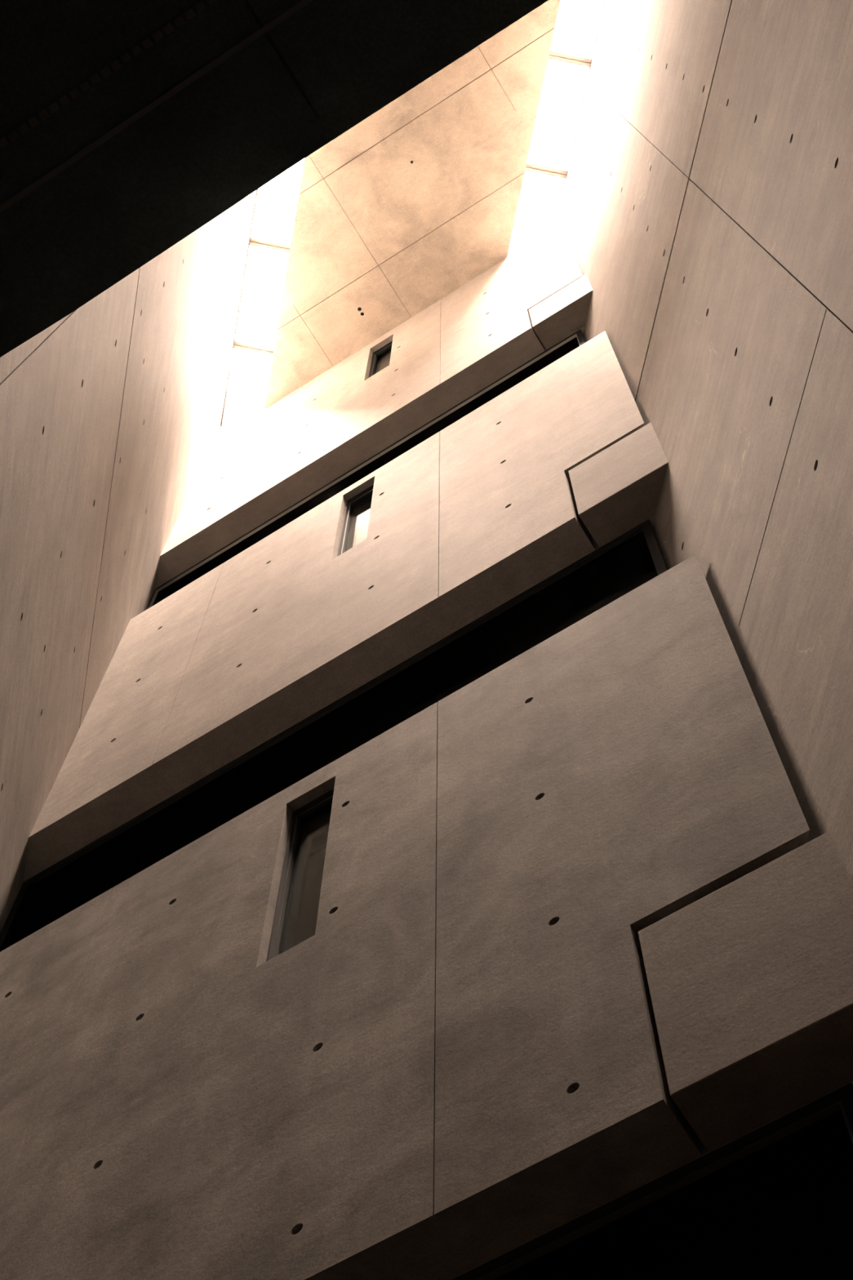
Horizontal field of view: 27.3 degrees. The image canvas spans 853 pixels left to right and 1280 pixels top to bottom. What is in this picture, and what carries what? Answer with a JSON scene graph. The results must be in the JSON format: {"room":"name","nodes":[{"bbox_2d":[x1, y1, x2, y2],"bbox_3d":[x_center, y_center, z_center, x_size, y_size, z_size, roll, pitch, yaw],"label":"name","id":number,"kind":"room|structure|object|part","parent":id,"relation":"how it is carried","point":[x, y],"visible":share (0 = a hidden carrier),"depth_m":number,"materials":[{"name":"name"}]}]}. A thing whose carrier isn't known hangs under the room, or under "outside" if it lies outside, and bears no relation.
{"room":"concrete atrium","nodes":[
{"label":"concrete atrium","id":0,"kind":"room"},
{"bbox_2d":[0,186,262,932],"bbox_3d":[-1.636,-0.668,7.084,0.296,16.844,10.360,10,-69,-3],"label":"wall","id":1,"kind":"structure","parent":0,"point":[111,413],"depth_m":8.26,"materials":[{"name":"concrete"}]},
{"bbox_2d":[451,1083,852,1279],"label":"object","id":2,"kind":"structure","parent":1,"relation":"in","point":[774,1202],"depth_m":3.72,"materials":[{"name":"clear glass"}]},
{"bbox_2d":[0,0,548,357],"bbox_3d":[0.415,-2.774,2.599,5.935,0.524,2.680,-30,-72,12],"label":"ceiling","id":3,"kind":"structure","parent":0,"point":[127,127],"depth_m":3.06,"materials":[{"name":"concrete"}]},
{"bbox_2d":[22,330,644,881],"bbox_3d":[-0.434,-0.320,9.133,3.522,2.830,0.174,-30,-72,12],"label":"panel","id":4,"kind":"object","parent":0,"point":[482,511],"visible":1,"depth_m":8.52,"materials":[{"name":"concrete"}]},
{"bbox_2d":[337,484,373,556],"bbox_3d":[-0.366,-0.636,9.767,0.222,1.180,0.052,-30,-72,12],"label":"window","id":5,"kind":"structure","parent":4,"relation":"attached to","point":[357,508],"depth_m":9.95,"materials":[{"name":"glass"}]},
{"bbox_3d":[-0.360,-0.628,9.771,0.204,1.162,0.004,-30,-72,12],"label":"pane","id":6,"kind":"part","parent":5,"relation":"part of","materials":[{"name":"clear glass"}]},
{"bbox_2d":[146,329,585,609],"bbox_3d":[-0.468,-0.737,10.999,3.592,1.465,0.266,-30,-72,12],"label":"gap opening","id":7,"kind":"structure","parent":4,"relation":"attached to","point":[561,349],"depth_m":11.48,"materials":[{"name":"glass"}]},
{"bbox_2d":[22,515,655,884],"bbox_3d":[-0.715,1.497,8.558,5.333,0.426,2.046,-30,-72,12],"label":"ceiling","id":8,"kind":"structure","parent":0,"point":[651,519],"depth_m":7.74,"materials":[{"name":"paint"}]},
{"bbox_2d":[155,213,582,588],"bbox_3d":[-0.392,-1.933,13.232,3.526,3.567,0.174,-30,-72,12],"label":"panel","id":9,"kind":"object","parent":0,"point":[260,463],"visible":0.99,"depth_m":12.30,"materials":[{"name":"concrete"}]},
{"bbox_2d":[368,340,392,377],"bbox_3d":[-0.329,-2.135,13.577,0.222,1.132,0.052,-30,-72,12],"label":"window","id":10,"kind":"structure","parent":9,"relation":"attached to","point":[380,359],"depth_m":13.86,"materials":[{"name":"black glass"}]},
{"bbox_3d":[-0.324,-2.127,13.580,0.222,1.132,0.028,-30,-72,12],"label":"sash","id":11,"kind":"part","parent":10,"relation":"part of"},
{"bbox_3d":[-0.323,-2.126,13.580,0.204,1.114,0.004,-30,-72,12],"label":"pane","id":12,"kind":"part","parent":10,"relation":"part of","materials":[{"name":"clear glass"}]},
{"bbox_2d":[155,326,584,591],"bbox_3d":[-0.678,0.013,12.330,5.333,0.459,2.046,-30,-72,12],"label":"ceiling","id":13,"kind":"structure","parent":0,"point":[582,329],"depth_m":11.56,"materials":[{"name":"paint"}]},
{"bbox_2d":[222,205,558,422],"bbox_3d":[-0.662,-1.200,15.638,6.319,0.370,2.516,-30,-72,12],"label":"ceiling","id":14,"kind":"structure","parent":0,"point":[553,211],"depth_m":14.87,"materials":[{"name":"paint"}]},
{"bbox_2d":[0,554,809,1279],"bbox_3d":[-0.476,1.146,5.417,3.507,2.873,0.174,-30,-72,12],"label":"panel","id":15,"kind":"object","parent":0,"point":[461,1062],"visible":1,"depth_m":4.96,"materials":[{"name":"concrete"}]},
{"bbox_2d":[266,788,333,961],"bbox_3d":[-0.402,0.821,6.062,0.222,1.136,0.052,-30,-72,12],"label":"window","id":16,"kind":"structure","parent":15,"relation":"attached to","point":[296,909],"depth_m":6.13,"materials":[{"name":"clear glass"}]},
{"bbox_3d":[-0.397,0.830,6.066,0.204,1.118,0.004,-30,-72,12],"label":"pane","id":17,"kind":"part","parent":16,"relation":"part of","materials":[{"name":"clear glass"}]},
{"bbox_2d":[0,519,667,951],"bbox_3d":[-0.520,0.800,7.308,3.702,1.388,0.385,-30,-72,12],"label":"gap opening","id":18,"kind":"structure","parent":15,"relation":"attached to","point":[632,562],"depth_m":7.58,"materials":[{"name":"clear glass"}]},
{"bbox_2d":[263,0,560,409],"bbox_3d":[-0.080,-3.874,14.043,1.720,0.555,4.552,10,-69,-3],"label":"ceiling","id":19,"kind":"structure","parent":0,"point":[419,198],"depth_m":13.91,"materials":[{"name":"concrete"}]},
{"bbox_2d":[220,188,290,426],"bbox_3d":[-1.289,-3.230,14.501,0.366,0.041,3.142,10,-69,-3],"label":"skylight","id":20,"kind":"object","parent":19,"relation":"attached to","point":[255,242],"visible":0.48,"depth_m":14.65,"materials":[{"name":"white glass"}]},
{"bbox_2d":[511,0,605,244],"bbox_3d":[1.137,-4.640,13.923,0.377,0.041,3.152,10,-69,-3],"label":"skylight","id":21,"kind":"object","parent":19,"relation":"attached to","point":[555,55],"visible":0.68,"depth_m":14.05,"materials":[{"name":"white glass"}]},
{"bbox_2d":[450,1080,852,1279],"bbox_3d":[-0.751,2.964,4.830,5.333,0.446,2.046,-30,-72,12],"label":"ceiling","id":22,"kind":"structure","parent":0,"point":[704,1151],"depth_m":3.86,"materials":[{"name":"paint"}]},
{"bbox_2d":[555,0,852,882],"bbox_3d":[1.516,-2.277,6.421,0.296,16.844,10.360,10,-69,-3],"label":"wall","id":23,"kind":"structure","parent":0,"point":[706,211],"depth_m":6.39,"materials":[{"name":"concrete"}]},
{"bbox_2d":[528,274,592,349],"bbox_3d":[0.928,-2.163,11.528,0.470,0.588,0.174,-30,-72,12],"label":"concrete block","id":24,"kind":"object","parent":23,"relation":"attached to","point":[564,313],"visible":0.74,"depth_m":11.29,"materials":[{"name":"grey concrete"}]},
{"bbox_2d":[568,422,668,546],"bbox_3d":[0.895,-0.704,7.814,0.461,0.681,0.174,-30,-72,12],"label":"concrete block","id":25,"kind":"object","parent":23,"relation":"attached to","point":[619,488],"visible":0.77,"depth_m":7.55,"materials":[{"name":"grey concrete"}]},
{"bbox_2d":[638,831,852,1151],"bbox_3d":[0.815,0.791,4.088,0.565,0.684,0.174,-30,-72,12],"label":"concrete block","id":26,"kind":"object","parent":23,"relation":"attached to","point":[750,982],"visible":0.91,"depth_m":3.94,"materials":[{"name":"grey concrete"}]}
]}

